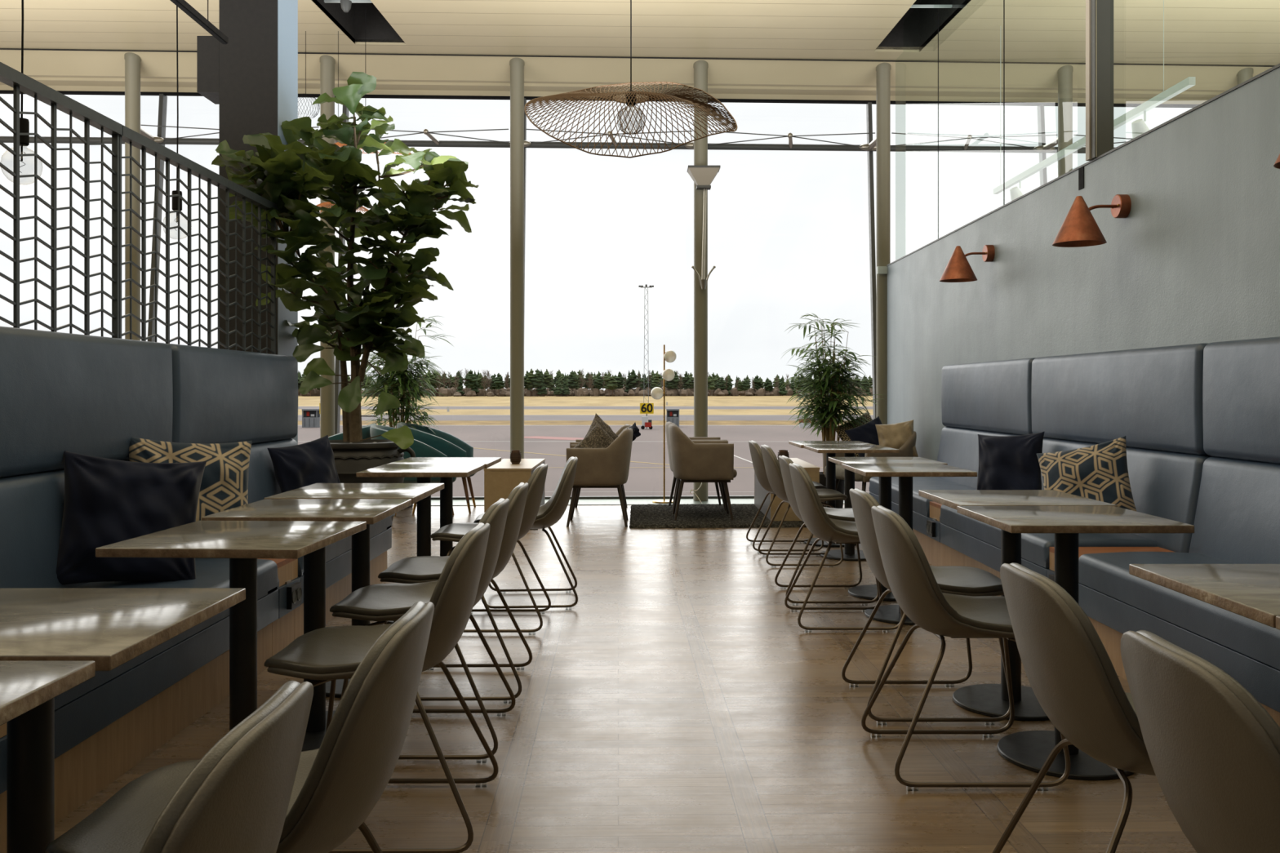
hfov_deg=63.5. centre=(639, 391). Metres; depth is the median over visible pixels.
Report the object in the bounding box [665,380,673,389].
pine tree
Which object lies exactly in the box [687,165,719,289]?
floodlight
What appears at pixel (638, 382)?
birch tree
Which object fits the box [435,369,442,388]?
birch tree
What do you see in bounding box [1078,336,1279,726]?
banquette
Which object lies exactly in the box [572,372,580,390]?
pine tree
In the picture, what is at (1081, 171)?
wall slot
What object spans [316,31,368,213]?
pendant
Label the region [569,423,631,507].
velvet armchair
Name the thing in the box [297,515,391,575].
seat cushion
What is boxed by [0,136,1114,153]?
horizontal beam
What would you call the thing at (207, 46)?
wall speaker
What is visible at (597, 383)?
pine tree
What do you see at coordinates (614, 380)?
pine tree
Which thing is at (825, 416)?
palm
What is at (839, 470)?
seat cushion
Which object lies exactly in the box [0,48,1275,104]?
ceiling beam
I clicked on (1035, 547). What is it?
seat cushion
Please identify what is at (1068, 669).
shell chair
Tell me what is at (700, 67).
round column
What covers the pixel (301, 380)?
pine tree
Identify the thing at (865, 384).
pine tree
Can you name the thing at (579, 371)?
pine tree
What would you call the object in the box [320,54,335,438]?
round column
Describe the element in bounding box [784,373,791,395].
birch tree
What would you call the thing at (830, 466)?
bistro table
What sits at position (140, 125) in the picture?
cables
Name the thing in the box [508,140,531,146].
bracket
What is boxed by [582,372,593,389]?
pine tree
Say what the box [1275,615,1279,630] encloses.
bistro table
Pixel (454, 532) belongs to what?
shell chair
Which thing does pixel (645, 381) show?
pine tree
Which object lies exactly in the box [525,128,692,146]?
cables
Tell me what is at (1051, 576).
power socket
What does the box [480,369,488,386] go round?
birch tree
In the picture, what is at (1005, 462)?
throw pillow
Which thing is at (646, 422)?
cart
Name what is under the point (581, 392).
undergrowth
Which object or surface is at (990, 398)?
banquette
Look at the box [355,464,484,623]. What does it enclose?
bistro table
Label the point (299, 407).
taxiway
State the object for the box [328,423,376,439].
tub chair
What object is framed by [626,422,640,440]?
throw pillow
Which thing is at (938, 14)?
trim
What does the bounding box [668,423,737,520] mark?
velvet armchair
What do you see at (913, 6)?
crossbar
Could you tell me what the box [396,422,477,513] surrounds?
tub chair
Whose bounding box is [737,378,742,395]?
pine tree
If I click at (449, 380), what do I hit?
birch tree
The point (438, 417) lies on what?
taxiway
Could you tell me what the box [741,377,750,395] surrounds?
pine tree
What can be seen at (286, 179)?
fiddle leaf fig
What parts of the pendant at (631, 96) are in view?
cord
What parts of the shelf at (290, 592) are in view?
shelf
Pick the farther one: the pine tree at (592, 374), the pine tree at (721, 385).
the pine tree at (592, 374)
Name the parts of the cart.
red panel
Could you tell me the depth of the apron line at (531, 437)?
89.14 m
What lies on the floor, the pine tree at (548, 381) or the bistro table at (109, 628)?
the bistro table at (109, 628)
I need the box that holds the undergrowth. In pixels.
[297,386,872,396]
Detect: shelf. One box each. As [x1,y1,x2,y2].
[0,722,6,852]
[257,558,302,656]
[926,501,944,566]
[1046,546,1173,582]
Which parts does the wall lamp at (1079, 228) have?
lamp shade, arm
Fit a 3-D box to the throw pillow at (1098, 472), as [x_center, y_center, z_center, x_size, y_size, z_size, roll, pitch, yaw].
[2.283,0.493,5.282,0.547,0.541,0.224,0,0,38]
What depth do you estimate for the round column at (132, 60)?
10.84 m
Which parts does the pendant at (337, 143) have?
cord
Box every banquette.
[0,326,279,824]
[166,343,391,639]
[869,357,1035,564]
[939,343,1212,596]
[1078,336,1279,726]
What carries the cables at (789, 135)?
attached to the bracket at (690, 145)
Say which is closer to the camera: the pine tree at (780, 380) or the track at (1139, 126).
the track at (1139, 126)
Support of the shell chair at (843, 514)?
on the floor
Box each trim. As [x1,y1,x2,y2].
[0,48,1274,66]
[0,89,1199,107]
[147,93,167,342]
[334,105,349,434]
[413,497,844,506]
[431,495,754,499]
[524,97,526,306]
[866,102,875,418]
[886,63,1279,266]
[937,13,938,238]
[1003,0,1004,204]
[1036,104,1047,186]
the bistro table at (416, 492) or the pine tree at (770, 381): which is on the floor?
the bistro table at (416, 492)
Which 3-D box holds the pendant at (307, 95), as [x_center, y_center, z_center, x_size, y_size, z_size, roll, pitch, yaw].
[-3.235,-3.074,10.000,0.262,0.828,0.262,0,0,0]
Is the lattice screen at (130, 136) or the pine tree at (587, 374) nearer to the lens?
the lattice screen at (130, 136)
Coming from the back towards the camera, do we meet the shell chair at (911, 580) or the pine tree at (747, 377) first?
the pine tree at (747, 377)
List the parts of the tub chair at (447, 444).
leg, leg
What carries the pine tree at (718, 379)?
on the field
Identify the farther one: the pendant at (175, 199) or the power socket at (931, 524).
the power socket at (931, 524)
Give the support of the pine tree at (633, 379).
on the field
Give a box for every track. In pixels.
[169,0,228,44]
[993,0,1195,201]
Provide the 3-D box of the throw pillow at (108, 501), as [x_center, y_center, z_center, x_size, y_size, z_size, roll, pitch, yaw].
[-1.906,0.483,3.870,0.544,0.536,0.273,0,0,-29]
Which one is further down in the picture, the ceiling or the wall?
the wall
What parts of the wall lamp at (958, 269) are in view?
lamp shade, arm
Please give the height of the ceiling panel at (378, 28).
1.551 m
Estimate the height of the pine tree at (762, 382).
10.329 m
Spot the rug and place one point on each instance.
(642, 516)
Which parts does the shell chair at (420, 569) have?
sled leg, sled leg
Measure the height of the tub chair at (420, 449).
0.873 m
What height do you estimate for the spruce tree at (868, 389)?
8.915 m
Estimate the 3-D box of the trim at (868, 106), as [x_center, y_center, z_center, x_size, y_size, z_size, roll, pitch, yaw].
[2.646,-1.080,11.716,0.044,4.500,0.552,0,0,0]
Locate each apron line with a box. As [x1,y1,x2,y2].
[478,448,669,465]
[524,435,583,439]
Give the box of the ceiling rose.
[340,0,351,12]
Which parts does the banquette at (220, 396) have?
backrest, backrest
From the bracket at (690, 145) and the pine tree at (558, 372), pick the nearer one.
the bracket at (690, 145)
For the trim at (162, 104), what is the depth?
11.45 m
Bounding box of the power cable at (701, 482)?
[689,482,702,503]
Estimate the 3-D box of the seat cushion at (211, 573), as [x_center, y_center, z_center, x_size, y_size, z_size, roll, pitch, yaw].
[-1.858,0.776,3.580,0.624,0.140,1.714,0,0,0]
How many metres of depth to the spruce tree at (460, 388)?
504.27 m
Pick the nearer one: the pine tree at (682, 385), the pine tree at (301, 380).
the pine tree at (301, 380)
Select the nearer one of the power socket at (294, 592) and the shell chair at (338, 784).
the shell chair at (338, 784)
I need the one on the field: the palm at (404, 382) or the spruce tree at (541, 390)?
the spruce tree at (541, 390)
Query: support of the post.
on the trim at (1277, 66)
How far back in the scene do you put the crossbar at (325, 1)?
9.45 m
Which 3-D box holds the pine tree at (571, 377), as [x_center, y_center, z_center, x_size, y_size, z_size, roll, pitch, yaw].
[-32.790,-3.443,499.274,6.344,13.798,6.526,0,0,-43]
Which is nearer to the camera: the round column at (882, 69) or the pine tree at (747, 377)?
the round column at (882, 69)
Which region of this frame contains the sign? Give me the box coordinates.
[640,403,653,428]
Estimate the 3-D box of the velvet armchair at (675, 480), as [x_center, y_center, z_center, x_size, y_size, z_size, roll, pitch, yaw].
[0.555,0.722,10.140,0.610,0.847,0.643,0,0,-2]
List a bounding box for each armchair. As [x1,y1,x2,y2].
[566,427,632,527]
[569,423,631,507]
[665,421,727,511]
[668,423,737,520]
[822,431,916,491]
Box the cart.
[640,416,652,429]
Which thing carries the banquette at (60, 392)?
on the floor
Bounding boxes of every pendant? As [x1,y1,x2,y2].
[0,0,43,185]
[161,4,191,239]
[297,31,319,118]
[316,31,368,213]
[333,8,410,154]
[524,0,737,158]
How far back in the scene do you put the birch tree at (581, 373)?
499.49 m
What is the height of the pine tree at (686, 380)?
13.266 m
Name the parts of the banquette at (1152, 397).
backrest, backrest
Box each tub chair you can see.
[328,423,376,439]
[369,424,456,515]
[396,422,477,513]
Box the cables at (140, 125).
[140,124,319,140]
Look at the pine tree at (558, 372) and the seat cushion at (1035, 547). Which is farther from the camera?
the pine tree at (558, 372)
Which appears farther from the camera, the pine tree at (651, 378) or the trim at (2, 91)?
the pine tree at (651, 378)
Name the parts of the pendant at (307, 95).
cord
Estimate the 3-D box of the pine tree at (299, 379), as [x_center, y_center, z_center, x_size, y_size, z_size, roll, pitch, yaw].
[-166.549,-2.908,501.574,5.891,12.286,6.048,0,0,-36]
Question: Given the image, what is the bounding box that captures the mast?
[638,284,653,403]
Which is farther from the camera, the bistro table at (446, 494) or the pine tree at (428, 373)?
the pine tree at (428, 373)
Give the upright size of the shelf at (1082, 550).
0.430 m
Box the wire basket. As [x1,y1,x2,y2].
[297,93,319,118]
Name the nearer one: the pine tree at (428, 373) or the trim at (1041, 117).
the trim at (1041, 117)
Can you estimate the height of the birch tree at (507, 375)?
12.113 m
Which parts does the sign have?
panel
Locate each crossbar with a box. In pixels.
[324,0,372,3]
[910,4,951,8]
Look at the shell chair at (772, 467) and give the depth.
6.96 m
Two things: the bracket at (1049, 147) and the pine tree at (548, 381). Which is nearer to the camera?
the bracket at (1049, 147)
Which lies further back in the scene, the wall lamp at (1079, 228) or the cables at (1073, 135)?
the cables at (1073, 135)
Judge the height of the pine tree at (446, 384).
13.031 m
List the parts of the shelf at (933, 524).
shelf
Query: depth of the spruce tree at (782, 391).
494.39 m
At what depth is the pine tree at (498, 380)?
495.60 m
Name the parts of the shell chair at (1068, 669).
sled leg, sled leg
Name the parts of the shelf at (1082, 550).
shelf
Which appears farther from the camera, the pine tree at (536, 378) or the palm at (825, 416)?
the pine tree at (536, 378)
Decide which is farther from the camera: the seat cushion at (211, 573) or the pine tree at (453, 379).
the pine tree at (453, 379)
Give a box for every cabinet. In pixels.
[302,408,319,427]
[666,408,679,426]
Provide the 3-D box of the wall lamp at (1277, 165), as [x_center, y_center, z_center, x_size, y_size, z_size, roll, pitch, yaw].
[2.463,-0.950,3.660,0.392,0.269,0.276,0,0,0]
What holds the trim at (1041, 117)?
attached to the wall
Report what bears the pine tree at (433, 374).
on the field
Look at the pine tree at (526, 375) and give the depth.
496.14 m
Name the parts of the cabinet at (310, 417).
corner post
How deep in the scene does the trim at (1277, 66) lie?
5.66 m
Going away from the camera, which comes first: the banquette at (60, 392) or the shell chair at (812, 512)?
the banquette at (60, 392)
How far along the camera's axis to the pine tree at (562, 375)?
503.65 m
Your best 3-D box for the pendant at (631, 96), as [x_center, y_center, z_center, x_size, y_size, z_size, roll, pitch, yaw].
[-0.041,-2.074,4.750,0.974,2.220,0.976,0,0,-17]
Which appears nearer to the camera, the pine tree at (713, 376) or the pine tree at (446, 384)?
the pine tree at (713, 376)
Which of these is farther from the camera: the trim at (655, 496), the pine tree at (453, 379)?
the pine tree at (453, 379)
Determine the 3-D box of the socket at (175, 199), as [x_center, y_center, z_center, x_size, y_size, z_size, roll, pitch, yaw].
[-2.553,-1.055,5.700,0.052,0.110,0.052,0,0,0]
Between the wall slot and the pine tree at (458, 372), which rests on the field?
the pine tree at (458, 372)
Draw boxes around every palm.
[360,315,455,507]
[778,313,881,508]
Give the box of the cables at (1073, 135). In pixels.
[1055,134,1132,149]
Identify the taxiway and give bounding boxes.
[297,406,872,408]
[297,414,873,420]
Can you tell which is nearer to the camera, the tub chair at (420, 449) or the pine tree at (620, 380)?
the tub chair at (420, 449)
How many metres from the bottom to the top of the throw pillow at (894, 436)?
0.399 m
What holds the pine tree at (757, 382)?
on the field
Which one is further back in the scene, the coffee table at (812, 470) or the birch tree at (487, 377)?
the birch tree at (487, 377)
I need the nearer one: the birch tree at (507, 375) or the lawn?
the lawn
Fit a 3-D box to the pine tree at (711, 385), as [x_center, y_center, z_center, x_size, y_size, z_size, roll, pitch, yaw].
[33.435,-2.544,492.935,5.097,11.568,5.522,0,0,-14]
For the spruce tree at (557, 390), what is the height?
12.932 m
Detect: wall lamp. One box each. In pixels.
[939,244,995,282]
[1052,194,1131,247]
[1273,154,1279,168]
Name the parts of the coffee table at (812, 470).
panel, panel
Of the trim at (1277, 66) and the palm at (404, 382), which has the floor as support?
the palm at (404, 382)
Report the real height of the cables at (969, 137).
0.089 m
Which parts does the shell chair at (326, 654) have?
sled leg, sled leg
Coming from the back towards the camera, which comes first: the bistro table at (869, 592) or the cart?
the cart
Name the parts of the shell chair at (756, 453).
sled leg, sled leg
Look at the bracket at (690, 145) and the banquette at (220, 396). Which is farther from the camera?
the bracket at (690, 145)
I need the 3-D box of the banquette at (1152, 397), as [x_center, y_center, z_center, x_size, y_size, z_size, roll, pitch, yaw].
[2.288,0.474,5.712,0.704,1.392,2.031,0,0,0]
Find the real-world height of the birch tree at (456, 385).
11.680 m
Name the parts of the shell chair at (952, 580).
sled leg, sled leg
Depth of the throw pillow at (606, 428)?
9.27 m
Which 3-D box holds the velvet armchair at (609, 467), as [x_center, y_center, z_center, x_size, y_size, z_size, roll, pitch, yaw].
[-0.367,0.749,9.180,0.610,0.847,0.643,0,0,0]
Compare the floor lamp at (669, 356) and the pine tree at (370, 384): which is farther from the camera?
the pine tree at (370, 384)
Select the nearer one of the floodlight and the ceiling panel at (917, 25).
the ceiling panel at (917, 25)
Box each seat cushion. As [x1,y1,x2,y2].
[54,558,279,710]
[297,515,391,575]
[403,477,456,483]
[824,464,862,481]
[869,476,977,516]
[939,504,1157,568]
[1078,551,1279,669]
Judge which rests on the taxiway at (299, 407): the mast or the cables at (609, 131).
the mast
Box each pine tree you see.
[297,377,301,389]
[299,374,306,382]
[361,373,367,387]
[364,378,371,389]
[423,368,435,390]
[430,370,439,394]
[440,372,450,388]
[449,376,457,387]
[453,370,464,387]
[464,369,477,390]
[477,373,485,389]
[488,373,496,389]
[493,373,505,389]
[524,370,530,390]
[525,368,534,396]
[529,368,544,396]
[542,368,554,395]
[554,369,562,383]
[560,373,564,388]
[567,370,577,388]
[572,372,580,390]
[577,369,585,387]
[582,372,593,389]
[590,372,595,390]
[591,373,604,389]
[593,370,604,388]
[603,372,614,396]
[609,374,617,396]
[615,371,626,388]
[626,369,639,388]
[640,373,648,389]
[649,373,654,388]
[651,371,663,387]
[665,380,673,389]
[671,370,680,388]
[677,375,684,389]
[681,371,693,389]
[688,372,693,388]
[707,374,715,395]
[711,372,717,388]
[715,373,720,382]
[717,376,726,390]
[724,373,733,388]
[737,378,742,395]
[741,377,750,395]
[743,374,751,387]
[751,374,761,391]
[758,377,764,388]
[763,378,772,391]
[768,379,774,391]
[772,375,780,387]
[777,377,785,388]
[793,375,802,395]
[853,375,862,389]
[859,375,870,393]
[867,375,872,388]
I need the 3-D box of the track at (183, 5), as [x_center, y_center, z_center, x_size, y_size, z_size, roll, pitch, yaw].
[-2.550,-2.698,4.875,0.040,1.128,2.950,0,0,0]
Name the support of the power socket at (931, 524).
attached to the shelf at (933, 524)
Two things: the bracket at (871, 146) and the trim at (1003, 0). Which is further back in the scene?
the bracket at (871, 146)
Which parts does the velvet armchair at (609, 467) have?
leg, leg, seat frame, leg, leg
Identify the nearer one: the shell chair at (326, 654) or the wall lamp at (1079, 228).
the shell chair at (326, 654)
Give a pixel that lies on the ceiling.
(1197, 32)
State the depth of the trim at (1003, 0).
7.75 m
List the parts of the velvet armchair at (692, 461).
leg, leg, seat frame, leg, leg, seat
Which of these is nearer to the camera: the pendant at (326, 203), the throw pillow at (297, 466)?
the throw pillow at (297, 466)
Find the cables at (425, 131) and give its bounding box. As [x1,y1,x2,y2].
[370,128,510,144]
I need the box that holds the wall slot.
[1078,166,1084,190]
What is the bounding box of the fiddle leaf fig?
[211,71,478,522]
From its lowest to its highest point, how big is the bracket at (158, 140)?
0.094 m
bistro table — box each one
[0,588,245,852]
[0,661,95,725]
[95,520,366,730]
[201,498,411,751]
[263,483,444,697]
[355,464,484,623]
[386,457,501,556]
[788,440,874,546]
[804,444,899,560]
[828,457,947,600]
[841,463,977,625]
[918,489,1117,720]
[956,506,1194,780]
[1128,564,1279,627]
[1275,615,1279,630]
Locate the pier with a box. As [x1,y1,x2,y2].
[219,0,297,444]
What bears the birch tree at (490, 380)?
on the field
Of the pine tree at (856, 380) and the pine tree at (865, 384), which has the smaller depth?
the pine tree at (865, 384)
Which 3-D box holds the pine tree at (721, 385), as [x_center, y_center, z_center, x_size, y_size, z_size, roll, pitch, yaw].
[39.502,-2.167,500.024,4.769,10.422,4.792,0,0,41]
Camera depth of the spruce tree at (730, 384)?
501.56 m
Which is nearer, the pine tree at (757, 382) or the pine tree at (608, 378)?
the pine tree at (608, 378)
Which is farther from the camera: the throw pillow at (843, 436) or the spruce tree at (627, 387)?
the spruce tree at (627, 387)
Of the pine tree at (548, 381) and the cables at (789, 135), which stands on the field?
the pine tree at (548, 381)
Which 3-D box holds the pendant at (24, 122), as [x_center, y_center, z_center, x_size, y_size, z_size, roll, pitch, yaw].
[-2.506,-1.484,4.190,0.152,1.291,0.152,0,0,0]
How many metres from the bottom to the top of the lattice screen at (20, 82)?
2.325 m
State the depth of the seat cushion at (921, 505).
7.83 m
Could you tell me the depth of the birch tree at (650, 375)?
505.25 m
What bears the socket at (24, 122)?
attached to the pendant at (24, 122)
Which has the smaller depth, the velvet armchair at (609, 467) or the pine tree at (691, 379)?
the velvet armchair at (609, 467)
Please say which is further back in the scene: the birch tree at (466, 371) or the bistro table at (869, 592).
the birch tree at (466, 371)
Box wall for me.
[887,66,1279,461]
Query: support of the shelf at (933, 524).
on the floor
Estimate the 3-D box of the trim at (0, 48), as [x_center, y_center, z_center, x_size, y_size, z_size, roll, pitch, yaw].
[-0.500,-3.548,10.938,19.020,0.038,0.067,0,0,-2]
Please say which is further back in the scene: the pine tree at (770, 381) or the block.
the pine tree at (770, 381)
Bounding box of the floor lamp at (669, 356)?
[650,344,676,503]
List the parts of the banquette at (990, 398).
backrest, backrest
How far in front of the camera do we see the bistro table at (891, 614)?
5.35 m
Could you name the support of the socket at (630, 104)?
attached to the pendant at (631, 96)
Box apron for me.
[297,425,870,497]
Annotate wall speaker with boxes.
[196,35,219,104]
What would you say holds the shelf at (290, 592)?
on the floor
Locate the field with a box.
[297,395,872,406]
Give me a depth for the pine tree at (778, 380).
523.08 m
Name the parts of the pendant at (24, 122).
bulb, cord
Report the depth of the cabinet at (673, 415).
116.91 m
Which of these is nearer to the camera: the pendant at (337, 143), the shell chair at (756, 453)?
the shell chair at (756, 453)
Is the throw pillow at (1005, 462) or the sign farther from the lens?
the sign
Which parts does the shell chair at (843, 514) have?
sled leg, sled leg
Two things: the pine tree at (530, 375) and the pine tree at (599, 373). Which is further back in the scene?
the pine tree at (599, 373)
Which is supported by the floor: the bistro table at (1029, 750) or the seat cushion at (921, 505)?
the bistro table at (1029, 750)
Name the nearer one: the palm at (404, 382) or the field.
the palm at (404, 382)
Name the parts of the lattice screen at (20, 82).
rail, post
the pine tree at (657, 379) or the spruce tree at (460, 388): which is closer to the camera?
the pine tree at (657, 379)
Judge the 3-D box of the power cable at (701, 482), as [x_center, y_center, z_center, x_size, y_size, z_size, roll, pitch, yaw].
[0.615,1.053,10.860,0.134,0.290,0.152,0,0,-24]
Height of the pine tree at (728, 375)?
11.783 m
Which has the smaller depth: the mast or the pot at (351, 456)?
the pot at (351, 456)
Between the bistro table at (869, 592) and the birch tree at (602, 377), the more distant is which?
the birch tree at (602, 377)
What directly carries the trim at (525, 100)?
attached to the wall
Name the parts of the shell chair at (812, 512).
sled leg, sled leg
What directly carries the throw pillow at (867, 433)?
on the armchair at (906, 450)
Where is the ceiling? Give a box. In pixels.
[0,0,1279,65]
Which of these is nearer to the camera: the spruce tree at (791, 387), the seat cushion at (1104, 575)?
the seat cushion at (1104, 575)
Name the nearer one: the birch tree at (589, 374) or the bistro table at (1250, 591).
the bistro table at (1250, 591)
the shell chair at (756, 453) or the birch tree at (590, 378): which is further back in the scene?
the birch tree at (590, 378)
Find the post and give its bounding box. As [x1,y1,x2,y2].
[1085,0,1113,160]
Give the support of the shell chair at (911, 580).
on the floor
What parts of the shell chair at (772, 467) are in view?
sled leg, sled leg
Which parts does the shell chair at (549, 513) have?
sled leg, sled leg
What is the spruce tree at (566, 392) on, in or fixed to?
on the field
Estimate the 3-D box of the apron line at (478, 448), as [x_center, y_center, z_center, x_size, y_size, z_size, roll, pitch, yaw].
[-4.913,3.988,64.593,15.923,0.001,19.946,0,0,0]
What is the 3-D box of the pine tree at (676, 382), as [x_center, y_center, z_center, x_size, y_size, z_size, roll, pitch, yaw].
[16.896,-3.409,498.198,6.190,13.464,5.831,0,0,-45]
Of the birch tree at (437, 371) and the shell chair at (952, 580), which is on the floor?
the shell chair at (952, 580)
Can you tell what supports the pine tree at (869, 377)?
on the field
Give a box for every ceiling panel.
[311,0,404,44]
[876,0,969,51]
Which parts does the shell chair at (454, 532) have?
sled leg, sled leg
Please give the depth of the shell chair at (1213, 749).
1.42 m
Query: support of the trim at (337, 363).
attached to the wall
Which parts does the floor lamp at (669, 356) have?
globe, globe, globe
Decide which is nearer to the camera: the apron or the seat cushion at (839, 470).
the seat cushion at (839, 470)
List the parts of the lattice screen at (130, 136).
post, rail, post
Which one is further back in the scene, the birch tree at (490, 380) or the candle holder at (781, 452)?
the birch tree at (490, 380)
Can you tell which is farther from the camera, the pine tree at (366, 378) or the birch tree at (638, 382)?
the pine tree at (366, 378)
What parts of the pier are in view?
panel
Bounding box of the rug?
[629,503,806,528]
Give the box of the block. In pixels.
[799,418,810,427]
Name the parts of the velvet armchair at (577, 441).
leg, leg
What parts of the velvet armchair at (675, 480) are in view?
leg, leg, leg, leg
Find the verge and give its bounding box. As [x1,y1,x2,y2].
[297,408,873,414]
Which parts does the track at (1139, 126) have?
rail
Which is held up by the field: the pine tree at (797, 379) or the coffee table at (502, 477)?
the pine tree at (797, 379)
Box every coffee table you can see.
[484,458,545,512]
[754,457,819,520]
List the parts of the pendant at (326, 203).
cord, lamp shade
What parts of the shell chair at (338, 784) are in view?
sled leg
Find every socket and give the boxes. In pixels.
[19,117,29,146]
[172,190,182,210]
[286,582,302,608]
[625,90,636,106]
[926,520,935,537]
[1048,574,1054,582]
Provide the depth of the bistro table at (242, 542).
2.85 m
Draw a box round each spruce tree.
[456,373,465,395]
[471,370,479,394]
[536,371,546,395]
[549,374,555,391]
[553,373,564,396]
[561,373,570,396]
[624,369,631,392]
[726,376,732,395]
[778,375,787,395]
[789,378,795,395]
[865,385,871,395]
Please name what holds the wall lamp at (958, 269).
attached to the wall
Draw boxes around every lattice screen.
[0,62,122,338]
[119,124,277,354]
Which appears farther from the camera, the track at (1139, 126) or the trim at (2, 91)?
the trim at (2, 91)
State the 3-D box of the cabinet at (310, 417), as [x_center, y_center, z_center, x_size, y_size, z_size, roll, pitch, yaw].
[-36.818,2.970,115.726,1.676,2.061,1.350,0,0,0]
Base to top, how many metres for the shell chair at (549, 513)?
0.802 m
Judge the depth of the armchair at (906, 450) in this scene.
9.59 m
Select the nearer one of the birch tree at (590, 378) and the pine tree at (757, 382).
the birch tree at (590, 378)
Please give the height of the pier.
4.484 m
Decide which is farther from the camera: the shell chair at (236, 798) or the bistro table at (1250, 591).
the bistro table at (1250, 591)
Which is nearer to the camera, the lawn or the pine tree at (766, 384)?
the lawn
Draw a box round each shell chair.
[44,600,434,852]
[139,680,313,852]
[264,522,498,852]
[329,497,515,762]
[377,482,532,702]
[430,463,551,634]
[473,456,577,608]
[746,440,827,551]
[758,444,847,567]
[774,455,879,604]
[784,462,903,630]
[841,488,1013,721]
[861,505,1071,786]
[992,562,1155,852]
[1120,630,1279,852]
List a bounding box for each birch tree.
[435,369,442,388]
[440,369,448,388]
[446,371,452,389]
[451,376,458,391]
[462,368,468,396]
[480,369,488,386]
[484,370,490,392]
[485,371,492,389]
[503,373,510,387]
[577,368,585,387]
[586,371,592,391]
[588,375,593,391]
[600,372,605,389]
[635,372,641,387]
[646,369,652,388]
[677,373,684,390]
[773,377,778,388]
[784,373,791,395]
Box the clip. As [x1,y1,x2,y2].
[876,266,887,274]
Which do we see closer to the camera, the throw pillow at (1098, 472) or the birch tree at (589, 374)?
the throw pillow at (1098, 472)
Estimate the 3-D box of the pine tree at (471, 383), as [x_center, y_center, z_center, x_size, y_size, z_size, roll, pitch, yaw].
[-81.189,-3.576,497.113,6.943,14.232,6.543,0,0,22]
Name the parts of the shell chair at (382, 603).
sled leg, sled leg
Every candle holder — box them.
[510,449,521,463]
[777,449,789,462]
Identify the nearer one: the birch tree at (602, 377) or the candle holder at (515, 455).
the candle holder at (515, 455)
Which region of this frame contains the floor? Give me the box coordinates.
[54,503,1196,852]
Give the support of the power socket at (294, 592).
attached to the shelf at (290, 592)
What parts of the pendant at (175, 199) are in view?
cord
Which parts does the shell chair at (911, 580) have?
sled leg, sled leg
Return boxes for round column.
[124,52,141,340]
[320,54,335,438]
[509,57,524,458]
[693,60,708,501]
[875,62,890,424]
[1057,65,1073,177]
[1236,67,1253,84]
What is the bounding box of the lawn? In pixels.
[297,420,851,425]
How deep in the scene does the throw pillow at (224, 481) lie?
4.41 m
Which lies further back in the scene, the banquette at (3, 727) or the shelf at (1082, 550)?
the shelf at (1082, 550)
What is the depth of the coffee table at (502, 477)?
9.16 m
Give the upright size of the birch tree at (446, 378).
14.150 m
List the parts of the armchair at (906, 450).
leg, leg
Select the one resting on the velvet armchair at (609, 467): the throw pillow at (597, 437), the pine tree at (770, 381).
the throw pillow at (597, 437)
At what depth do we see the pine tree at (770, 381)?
498.15 m
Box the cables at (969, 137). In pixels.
[890,132,1057,150]
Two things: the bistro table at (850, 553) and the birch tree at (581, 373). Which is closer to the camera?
the bistro table at (850, 553)
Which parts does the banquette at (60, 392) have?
backrest, backrest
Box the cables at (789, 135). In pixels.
[707,130,875,148]
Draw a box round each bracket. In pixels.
[140,127,164,142]
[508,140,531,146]
[684,142,693,149]
[858,137,875,151]
[1032,137,1057,152]
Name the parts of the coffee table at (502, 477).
panel, panel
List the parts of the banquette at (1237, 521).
backrest, backrest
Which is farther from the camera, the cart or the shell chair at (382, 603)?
the cart
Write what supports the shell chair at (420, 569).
on the floor
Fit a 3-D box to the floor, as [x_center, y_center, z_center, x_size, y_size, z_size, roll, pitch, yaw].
[-0.500,1.270,2.029,19.000,0.200,18.058,0,0,0]
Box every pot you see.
[328,439,415,522]
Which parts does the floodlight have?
rod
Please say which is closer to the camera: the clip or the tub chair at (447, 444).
the tub chair at (447, 444)
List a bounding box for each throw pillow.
[56,450,206,585]
[128,436,252,521]
[267,435,340,493]
[573,422,614,448]
[584,413,618,439]
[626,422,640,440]
[835,410,872,457]
[844,416,882,457]
[875,419,918,457]
[977,431,1044,489]
[1035,435,1137,511]

